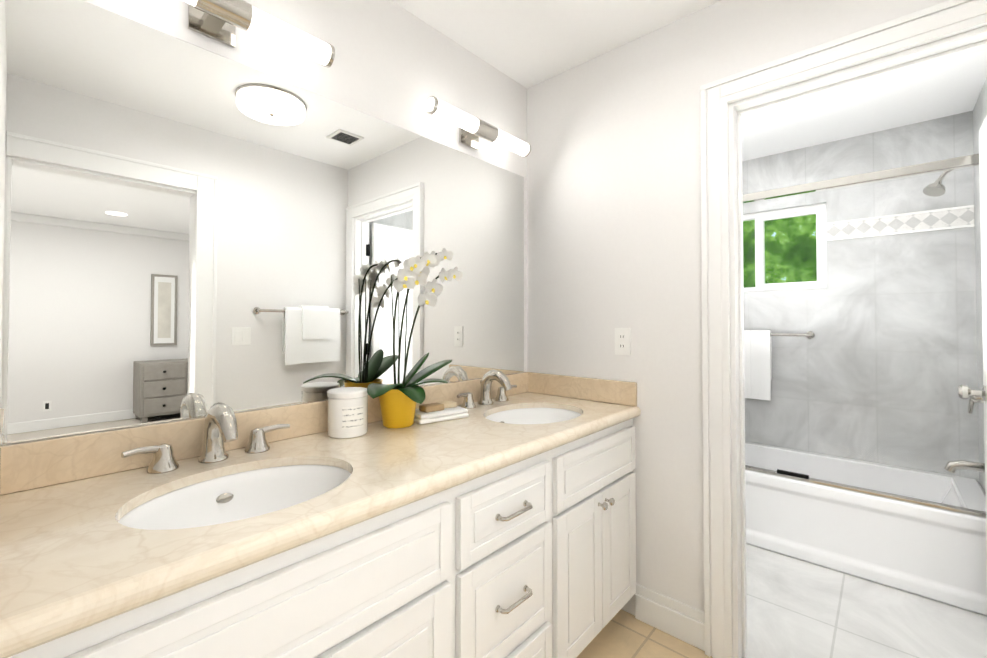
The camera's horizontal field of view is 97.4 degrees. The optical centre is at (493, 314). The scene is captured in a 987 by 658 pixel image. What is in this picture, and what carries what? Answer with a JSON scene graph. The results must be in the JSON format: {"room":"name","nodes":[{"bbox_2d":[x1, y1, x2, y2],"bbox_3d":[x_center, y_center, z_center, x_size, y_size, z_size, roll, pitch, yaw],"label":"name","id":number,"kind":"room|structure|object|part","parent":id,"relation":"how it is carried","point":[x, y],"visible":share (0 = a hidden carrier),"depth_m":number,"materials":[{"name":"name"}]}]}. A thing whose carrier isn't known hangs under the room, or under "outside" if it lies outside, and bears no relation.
{"room":"bathroom","nodes":[
{"label":"bathroom","id":0,"kind":"room"},
{"bbox_2d":[0,0,526,444],"bbox_3d":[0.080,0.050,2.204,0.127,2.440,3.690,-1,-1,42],"label":"mirror","id":1,"kind":"object","parent":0,"point":[188,230],"depth_m":1.22,"materials":[{"name":"silver metal"}]},
{"bbox_2d":[182,0,334,67],"bbox_3d":[-0.725,-0.796,1.145,0.127,0.078,0.589,-1,-1,42],"label":"sconce","id":2,"kind":"object","parent":1,"relation":"attached to","point":[219,20],"visible":1,"depth_m":1.18,"materials":[{"name":"white glass"}]},
{"bbox_2d":[425,96,530,156],"bbox_3d":[-0.064,-0.784,1.876,0.127,0.078,0.589,-1,-1,42],"label":"sconce","id":3,"kind":"object","parent":1,"relation":"attached to","point":[472,129],"visible":1,"depth_m":1.82,"materials":[{"name":"white glass"}]},
{"bbox_2d":[391,0,720,87],"bbox_3d":[0.237,-1.240,0.971,2.040,0.100,2.040,-1,-1,42],"label":"ceiling","id":4,"kind":"structure","parent":0,"point":[527,43],"depth_m":1.76,"materials":[{"name":"paint"}]},
{"bbox_2d":[527,0,986,615],"bbox_3d":[0.925,0.041,1.623,1.920,2.440,0.120,-1,-1,42],"label":"wall","id":5,"kind":"structure","parent":0,"point":[613,196],"depth_m":1.79,"materials":[{"name":"paint"}]},
{"bbox_2d":[0,372,636,494],"bbox_3d":[-0.213,0.326,1.352,0.583,0.100,1.796,-1,-1,42],"label":"backsplash","id":6,"kind":"structure","parent":5,"relation":"attached to","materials":[{"name":"stone"}]},
{"bbox_2d":[615,328,630,354],"bbox_3d":[0.555,0.115,1.868,0.070,0.116,0.008,-1,-1,42],"label":"outlet","id":7,"kind":"object","parent":5,"relation":"attached to","point":[622,341],"visible":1,"depth_m":1.86,"materials":[{"name":"white plastic"}]},
{"bbox_2d":[635,584,704,650],"bbox_3d":[0.695,1.193,1.719,0.274,0.140,0.016,-1,-1,42],"label":"baseboard","id":8,"kind":"structure","parent":5,"relation":"attached to","point":[673,617],"depth_m":1.70,"materials":[{"name":"paint"}]},
{"bbox_2d":[700,0,986,657],"bbox_3d":[1.187,0.192,1.377,0.935,2.130,0.170,-1,-1,42],"label":"door frame","id":9,"kind":"structure","parent":5,"relation":"attached to","point":[725,596],"depth_m":1.58,"materials":[{"name":"paint"}]},
{"bbox_2d":[576,543,986,657],"bbox_3d":[0.790,1.310,1.542,2.040,0.100,3.690,-1,-1,42],"label":"floor","id":10,"kind":"structure","parent":0,"point":[797,608],"depth_m":1.77,"materials":[{"name":"white tile"}]},
{"bbox_2d":[0,414,639,657],"bbox_3d":[-0.200,0.839,1.333,0.616,0.836,1.796,-1,-1,42],"label":"bathroom vanity","id":11,"kind":"object","parent":10,"relation":"on","point":[499,521],"depth_m":1.02,"materials":[{"name":"paint"}]},
{"bbox_2d":[0,390,640,653],"bbox_3d":[-0.207,0.398,1.346,0.598,0.045,1.796,-1,-1,42],"label":"countertop","id":12,"kind":"structure","parent":11,"relation":"on","point":[68,561],"depth_m":0.82,"materials":[{"name":"beige stone"}]},
{"bbox_2d":[116,402,291,473],"bbox_3d":[-0.680,0.296,1.081,0.174,0.151,0.370,-1,-1,42],"label":"faucet","id":13,"kind":"object","parent":12,"relation":"on","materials":[{"name":"silver metal"}]},
{"bbox_2d":[112,454,363,549],"bbox_3d":[-0.527,0.474,0.940,0.387,0.164,0.488,-1,-1,42],"label":"sink","id":14,"kind":"object","parent":12,"relation":"in","point":[161,515],"depth_m":1.04,"materials":[{"name":"white ceramic"}]},
{"bbox_2d":[327,387,367,438],"bbox_3d":[-0.460,0.306,1.371,0.124,0.140,0.124,-1,-1,42],"label":"candle jar","id":15,"kind":"object","parent":12,"relation":"on","point":[347,412],"visible":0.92,"depth_m":1.32,"materials":[{"name":"white ceramic"}]},
{"bbox_3d":[-0.460,0.245,1.372,0.124,0.017,0.124,-1,-1,42],"label":"lid","id":16,"kind":"part","parent":15,"relation":"part of","materials":[{"name":"white ceramic"}]},
{"bbox_2d":[367,248,462,427],"bbox_3d":[-0.275,0.065,1.491,0.221,0.627,0.418,-1,-1,42],"label":"orchid","id":17,"kind":"object","parent":12,"relation":"on","point":[398,401],"visible":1,"depth_m":1.49,"materials":[{"name":"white plant"}]},
{"bbox_3d":[-0.327,0.312,1.489,0.142,0.132,0.142,-1,-1,42],"label":"pot","id":18,"kind":"part","parent":17,"relation":"part of","materials":[{"name":"yellow ceramic"}]},
{"bbox_2d":[414,401,468,423],"bbox_3d":[-0.207,0.352,1.595,0.200,0.055,0.124,1,-1,-36],"label":"folded towels","id":19,"kind":"object","parent":12,"relation":"on","point":[437,412],"visible":0.9,"depth_m":1.55,"materials":[{"name":"fabric"}]},
{"bbox_2d":[452,370,519,409],"bbox_3d":[0.007,0.308,1.841,0.174,0.151,0.370,-1,-1,42],"label":"faucet","id":20,"kind":"object","parent":12,"relation":"on","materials":[{"name":"silver metal"}]},
{"bbox_2d":[480,402,587,425],"bbox_3d":[0.160,0.487,1.700,0.387,0.164,0.488,-1,-1,42],"label":"sink","id":21,"kind":"object","parent":12,"relation":"in","point":[533,415],"depth_m":1.88,"materials":[{"name":"white ceramic"}]},
{"bbox_2d":[745,442,986,615],"bbox_3d":[1.692,1.074,2.603,1.716,0.405,0.668,-1,-1,42],"label":"bathtub","id":22,"kind":"object","parent":10,"relation":"on","point":[936,554],"visible":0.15,"depth_m":2.14,"materials":[{"name":"ceramic"}]},
{"bbox_2d":[743,154,985,517],"bbox_3d":[1.492,0.093,2.399,1.718,1.549,0.046,-1,-1,42],"label":"shower door","id":23,"kind":"structure","parent":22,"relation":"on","point":[932,167],"depth_m":2.10,"materials":[{"name":"clear glass"}]},
{"bbox_2d":[742,111,978,480],"bbox_3d":[1.957,0.102,2.913,1.720,2.360,0.120,-1,-1,42],"label":"wall","id":24,"kind":"structure","parent":0,"point":[944,138],"depth_m":2.55,"materials":[{"name":"grey tile"}]},
{"bbox_2d":[744,330,814,400],"bbox_3d":[1.781,0.333,2.924,0.618,0.458,0.092,-1,-1,42],"label":"towel bar","id":25,"kind":"object","parent":24,"relation":"attached to","point":[751,370],"depth_m":2.88,"materials":[{"name":"white fabric"}]},
{"bbox_2d":[744,330,771,400],"bbox_3d":[1.717,0.333,2.957,0.300,0.458,0.056,-1,-1,42],"label":"towel","id":26,"kind":"object","parent":25,"relation":"hanging from","point":[751,370],"depth_m":2.88,"materials":[{"name":"fabric"}]},
{"bbox_2d":[743,203,826,291],"bbox_3d":[1.807,-0.431,3.057,0.874,0.549,0.060,-1,-1,42],"label":"window","id":27,"kind":"structure","parent":24,"relation":"in","point":[819,211],"depth_m":2.88,"materials":[{"name":"paint"}]},
{"bbox_2d":[827,205,974,240],"bbox_3d":[2.320,-0.522,2.507,0.619,0.115,0.010,-1,-1,42],"label":"tile border","id":28,"kind":"object","parent":24,"relation":"attached to","point":[886,224],"depth_m":2.48,"materials":[{"name":"tile"}]},
{"bbox_2d":[742,50,986,160],"bbox_3d":[1.474,-1.158,2.339,2.040,0.140,1.650,-1,-1,42],"label":"ceiling","id":29,"kind":"structure","parent":0,"point":[943,89],"depth_m":2.30,"materials":[{"name":"paint"}]},
{"bbox_2d":[973,78,986,490],"bbox_3d":[2.156,0.082,1.702,0.200,2.360,1.650,-1,-1,42],"label":"wall","id":30,"kind":"structure","parent":0,"point":[980,111],"depth_m":2.22,"materials":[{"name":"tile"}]},
{"bbox_2d":[923,169,953,196],"bbox_3d":[2.230,-0.679,2.103,0.211,0.181,0.091,-1,-1,42],"label":"shower head","id":31,"kind":"object","parent":30,"relation":"attached to","point":[929,190],"depth_m":2.13},
{"bbox_2d":[944,460,984,472],"bbox_3d":[2.263,0.726,2.074,0.152,0.076,0.060,-1,-1,42],"label":"tub spout","id":32,"kind":"object","parent":30,"relation":"attached to","point":[972,465],"depth_m":2.07,"materials":[{"name":"silver metal"}]},
{"bbox_2d":[968,396,983,413],"bbox_3d":[2.295,0.389,2.050,0.066,0.172,0.170,-1,-1,42],"label":"tub valve","id":33,"kind":"object","parent":30,"relation":"attached to","point":[972,399],"depth_m":2.05,"materials":[{"name":"silver metal"}]},
{"bbox_2d":[979,115,986,557],"bbox_3d":[1.756,0.242,1.482,0.042,2.008,0.740,-1,-1,42],"label":"room door","id":34,"kind":"structure","parent":30,"relation":"in","point":[983,169],"depth_m":1.72,"materials":[{"name":"paint"}]},
{"bbox_2d":[958,384,986,400],"bbox_3d":[1.925,0.313,1.745,0.075,0.060,0.060,-1,-1,42],"label":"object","id":35,"kind":"structure","parent":34,"relation":"attached to","point":[965,392],"depth_m":1.74,"materials":[{"name":"silver metal"}]},
{"label":"outside","id":36,"kind":"structure","parent":0,"visible":0},
{"bbox_2d":[743,214,816,287],"bbox_3d":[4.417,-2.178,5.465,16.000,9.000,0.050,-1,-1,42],"label":"trees","id":37,"kind":"object","parent":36,"point":[806,249],"depth_m":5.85,"materials":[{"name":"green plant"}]}
]}

